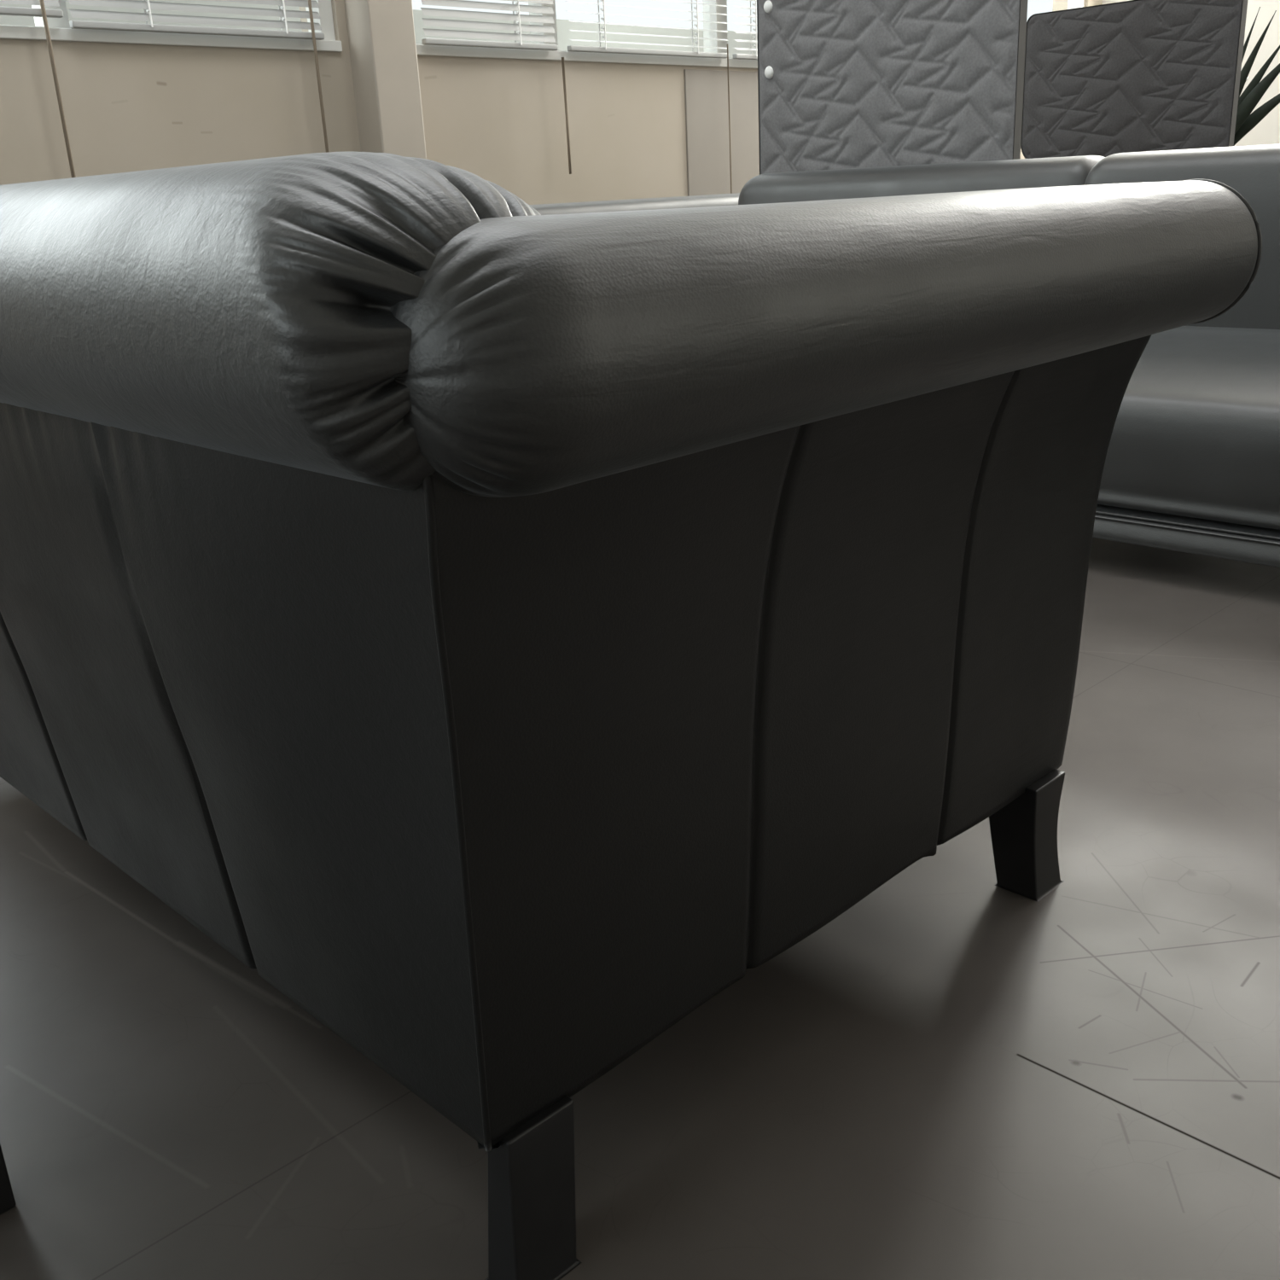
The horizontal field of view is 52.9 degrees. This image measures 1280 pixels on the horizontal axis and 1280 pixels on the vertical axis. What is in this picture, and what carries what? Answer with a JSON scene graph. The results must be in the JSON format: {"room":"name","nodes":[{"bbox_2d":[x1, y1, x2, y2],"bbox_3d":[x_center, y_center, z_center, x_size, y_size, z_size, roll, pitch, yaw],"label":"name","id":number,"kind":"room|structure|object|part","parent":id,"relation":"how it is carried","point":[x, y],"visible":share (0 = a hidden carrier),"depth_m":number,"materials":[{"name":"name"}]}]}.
{"room":"office waiting area","nodes":[
{"label":"office waiting area","id":0,"kind":"room"},
{"bbox_2d":[0,0,1102,204],"bbox_3d":[-1.073,-2.280,3.631,10.000,3.400,0.200,-20,26,-41],"label":"wall","id":1,"kind":"structure","parent":0,"point":[127,107],"depth_m":3.81,"materials":[{"name":"beige paint"}]},
{"bbox_2d":[0,0,75,177],"bbox_3d":[-1.643,-1.774,2.994,0.492,2.020,0.045,-20,26,-41],"label":"window blind","id":2,"kind":"object","parent":1,"relation":"attached to","point":[43,12],"visible":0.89,"depth_m":3.22,"materials":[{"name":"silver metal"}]},
{"bbox_3d":[-1.633,-1.514,3.088,0.492,0.018,0.022,-20,26,-41],"label":"rail","id":3,"kind":"part","parent":2,"relation":"part of","materials":[{"name":"silver metal"}]},
{"bbox_3d":[-1.493,-1.788,3.119,0.012,1.950,0.012,-20,26,-41],"label":"pull cord","id":4,"kind":"part","parent":2,"relation":"part of","materials":[{"name":"white fabric"}]},
{"bbox_2d":[0,0,342,52],"bbox_3d":[-1.705,-2.126,2.940,2.120,1.375,0.102,-20,26,-41],"label":"window","id":5,"kind":"structure","parent":1,"relation":"in","point":[60,30],"depth_m":3.46,"materials":[{"name":"white"}]},
{"bbox_3d":[-1.652,-1.486,3.141,2.120,0.030,0.042,-20,26,-41],"label":"sill","id":6,"kind":"part","parent":5,"relation":"part of","materials":[{"name":"white"}]},
{"bbox_2d":[68,0,329,152],"bbox_3d":[-1.194,-1.940,3.404,0.733,2.020,0.044,-20,26,-41],"label":"window blind","id":7,"kind":"object","parent":5,"relation":"attached to","point":[146,4],"visible":0.98,"depth_m":3.51,"materials":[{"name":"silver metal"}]},
{"bbox_3d":[-1.325,-2.226,3.191,0.008,1.288,0.032,-16,23,-34],"label":"ladder cord","id":8,"kind":"part","parent":7,"relation":"part of","materials":[{"name":"white fabric"}]},
{"bbox_3d":[-1.184,-1.659,3.506,0.733,0.018,0.022,-20,26,-41],"label":"rail","id":9,"kind":"part","parent":7,"relation":"part of","materials":[{"name":"silver metal"}]},
{"bbox_3d":[-1.040,-2.331,3.451,0.008,1.288,0.032,-16,23,-34],"label":"ladder cord","id":10,"kind":"part","parent":7,"relation":"part of","materials":[{"name":"white fabric"}]},
{"bbox_3d":[-0.951,-1.988,3.615,0.011,1.950,0.011,-20,26,-41],"label":"pull cord","id":11,"kind":"part","parent":7,"relation":"part of","materials":[{"name":"brown plastic"}]},
{"bbox_2d":[343,0,426,159],"bbox_3d":[-0.799,-2.309,3.676,0.160,3.400,0.130,-20,26,-41],"label":"pillar","id":12,"kind":"structure","parent":1,"relation":"attached to","point":[382,47],"depth_m":3.84,"materials":[{"name":"beige paint"}]},
{"bbox_2d":[415,0,757,68],"bbox_3d":[-0.053,-2.736,4.450,2.080,1.375,0.102,-20,26,-41],"label":"window","id":13,"kind":"structure","parent":1,"relation":"in","point":[421,49],"depth_m":4.53,"materials":[{"name":"white"}]},
{"bbox_2d":[420,0,558,50],"bbox_3d":[-0.506,-2.533,3.939,0.542,1.318,0.036,-20,26,-41],"label":"window blind","id":14,"kind":"object","parent":13,"relation":"attached to","point":[518,18],"visible":1,"depth_m":4.13,"materials":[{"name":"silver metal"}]},
{"bbox_3d":[-0.476,-1.921,4.153,0.542,0.018,0.022,-20,26,-41],"label":"rail","id":15,"kind":"part","parent":14,"relation":"part of","materials":[{"name":"silver metal"}]},
{"bbox_3d":[-0.428,-2.557,4.011,0.008,1.288,0.032,-16,23,-34],"label":"ladder cord","id":16,"kind":"part","parent":14,"relation":"part of","materials":[{"name":"white fabric"}]},
{"bbox_3d":[-0.001,-2.096,4.652,2.080,0.030,0.042,-20,26,-41],"label":"sill","id":17,"kind":"part","parent":13,"relation":"part of","materials":[{"name":"white"}]},
{"bbox_2d":[561,0,728,174],"bbox_3d":[0.009,-2.533,4.460,0.857,1.710,0.045,-20,26,-41],"label":"window blind","id":18,"kind":"object","parent":13,"relation":"attached to","point":[570,48],"visible":1,"depth_m":4.55,"materials":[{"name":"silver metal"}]},
{"bbox_3d":[-0.250,-1.787,4.394,0.012,0.370,0.012,-20,26,-41],"label":"pull cord","id":19,"kind":"part","parent":18,"relation":"part of","materials":[{"name":"white fabric"}]},
{"bbox_3d":[-0.158,-2.657,4.259,0.008,1.288,0.032,-16,23,-34],"label":"ladder cord","id":20,"kind":"part","parent":18,"relation":"part of","materials":[{"name":"white fabric"}]},
{"bbox_3d":[0.045,-2.113,4.630,0.805,0.018,0.022,-20,26,-41],"label":"rail","id":21,"kind":"part","parent":18,"relation":"part of","materials":[{"name":"silver metal"}]},
{"bbox_3d":[0.177,-2.781,4.565,0.008,1.288,0.032,-16,23,-34],"label":"ladder cord","id":22,"kind":"part","parent":18,"relation":"part of","materials":[{"name":"white fabric"}]},
{"bbox_2d":[727,0,757,193],"bbox_3d":[0.523,-2.599,4.969,0.618,1.970,0.043,-20,26,-41],"label":"window blind","id":23,"kind":"object","parent":13,"relation":"attached to","point":[741,56],"visible":0.47,"depth_m":4.94,"materials":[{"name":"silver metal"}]},
{"bbox_3d":[0.348,-1.917,4.968,0.008,0.700,0.008,-20,26,-41],"label":"pull cord","id":24,"kind":"part","parent":23,"relation":"part of","materials":[{"name":"white fabric"}]},
{"bbox_3d":[0.558,-2.303,5.098,0.555,0.018,0.022,-20,26,-41],"label":"rail","id":25,"kind":"part","parent":23,"relation":"part of","materials":[{"name":"silver metal"}]},
{"bbox_3d":[0.412,-2.868,4.779,0.008,1.288,0.032,-16,23,-34],"label":"ladder cord","id":26,"kind":"part","parent":23,"relation":"part of","materials":[{"name":"white fabric"}]},
{"bbox_2d":[683,69,759,196],"bbox_3d":[0.524,-1.726,5.287,0.940,1.113,0.011,-20,26,-41],"label":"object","id":27,"kind":"structure","parent":1,"relation":"attached to","point":[706,91],"depth_m":4.99,"materials":[{"name":"beige paint"}]},
{"bbox_2d":[1067,0,1084,9],"bbox_3d":[1.528,-3.321,5.896,2.100,1.375,0.102,-20,26,-41],"label":"window","id":28,"kind":"structure","parent":1,"relation":"in","point":[1071,3],"depth_m":6.66,"materials":[{"name":"white glass"}]},
{"bbox_2d":[0,537,1279,1279],"bbox_3d":[1.461,0.087,1.817,10.000,0.100,7.200,-20,26,-41],"label":"floor","id":29,"kind":"structure","parent":0,"point":[957,1074],"depth_m":1.08,"materials":[{"name":"tile"}]},
{"bbox_2d":[0,1144,15,1214],"bbox_3d":[-0.825,0.219,0.921,0.480,0.455,0.545,-20,26,-41],"label":"sofa leg","id":30,"kind":"object","parent":29,"relation":"on","point":[7,1199],"visible":1,"depth_m":0.96,"materials":[{"name":"black wood"}]},
{"bbox_2d":[0,151,1262,1279],"bbox_3d":[-0.292,-0.125,1.419,0.909,0.726,1.510,-20,26,-41],"label":"sofa","id":31,"kind":"object","parent":29,"relation":"on","point":[507,632],"visible":1,"depth_m":0.83,"materials":[{"name":"black leather"}]},
{"bbox_3d":[-0.071,0.378,0.877,0.078,0.114,0.043,-20,26,-41],"label":"leg","id":32,"kind":"part","parent":31,"relation":"part of","materials":[{"name":"black wood"}]},
{"bbox_3d":[0.400,0.194,1.333,0.068,0.116,0.073,-20,26,-41],"label":"leg","id":33,"kind":"part","parent":31,"relation":"part of","materials":[{"name":"black wood"}]},
{"bbox_2d":[529,192,739,215],"bbox_3d":[0.251,-1.084,4.164,1.550,0.670,0.703,-20,26,-41],"label":"lounge sofa","id":34,"kind":"object","parent":29,"relation":"on","point":[723,199],"visible":0.06,"depth_m":4.04,"materials":[{"name":"grey leather"}]},
{"bbox_2d":[756,0,1027,174],"bbox_3d":[0.692,-1.316,3.428,0.240,1.553,0.802,-20,26,-41],"label":"wall panel","id":35,"kind":"object","parent":29,"relation":"on","point":[842,84],"visible":0.52,"depth_m":3.28,"materials":[{"name":"grey fabric"}]},
{"bbox_2d":[738,144,1279,567],"bbox_3d":[1.171,-0.546,2.416,0.785,0.725,2.985,-20,26,-41],"label":"lounge sofa","id":36,"kind":"object","parent":29,"relation":"on","point":[1192,463],"visible":0.3,"depth_m":2.31,"materials":[{"name":"grey leather"}]},
{"bbox_2d":[738,155,1105,204],"bbox_3d":[0.689,-0.882,3.258,0.198,0.600,1.021,-20,26,-41],"label":"cushion","id":37,"kind":"object","parent":36,"relation":"on","point":[1068,171],"depth_m":3.08,"materials":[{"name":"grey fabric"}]},
{"bbox_2d":[1084,144,1279,329],"bbox_3d":[1.697,-0.562,2.200,0.198,0.600,1.960,-20,26,-41],"label":"cushion","id":38,"kind":"object","parent":36,"relation":"on","point":[1253,171],"depth_m":2.53,"materials":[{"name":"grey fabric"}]},
{"bbox_3d":[1.115,-0.255,2.435,0.578,0.046,2.950,-20,26,-41],"label":"rail","id":39,"kind":"part","parent":36,"relation":"part of","materials":[{"name":"grey leather"}]},
{"bbox_2d":[1097,325,1279,529],"bbox_3d":[1.123,-0.413,2.396,0.565,0.272,2.970,-20,26,-41],"label":"seat cushion","id":40,"kind":"object","parent":36,"relation":"on","point":[1195,442],"depth_m":2.24,"materials":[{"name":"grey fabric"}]},
{"bbox_2d":[1020,0,1247,158],"bbox_3d":[1.511,-1.328,3.965,0.227,1.145,0.651,-20,26,-41],"label":"wall panel","id":41,"kind":"object","parent":29,"relation":"on","point":[1104,80],"visible":0.94,"depth_m":3.75,"materials":[{"name":"grey fabric"}]},
{"bbox_2d":[1233,6,1279,145],"bbox_3d":[1.843,-1.403,4.163,0.415,1.124,0.557,-2,19,2],"label":"potted plant","id":42,"kind":"object","parent":29,"relation":"on","point":[1248,101],"visible":0.13,"depth_m":3.92,"materials":[{"name":"green plant"}]},
{"bbox_2d":[1102,0,1279,146],"bbox_3d":[4.938,-2.832,4.361,0.200,3.400,7.000,-20,26,-41],"label":"wall","id":43,"kind":"structure","parent":0,"point":[1267,131],"depth_m":6.29,"materials":[{"name":"white paint"}]},
{"label":"outside","id":44,"kind":"structure","parent":0,"visible":0},
{"bbox_2d":[0,0,757,58],"bbox_3d":[-0.671,-2.199,6.372,10.500,1.600,0.150,-20,26,-41],"label":"window blind","id":45,"kind":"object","parent":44,"point":[564,34],"depth_m":6.11,"materials":[{"name":"white plastic"}]}
]}

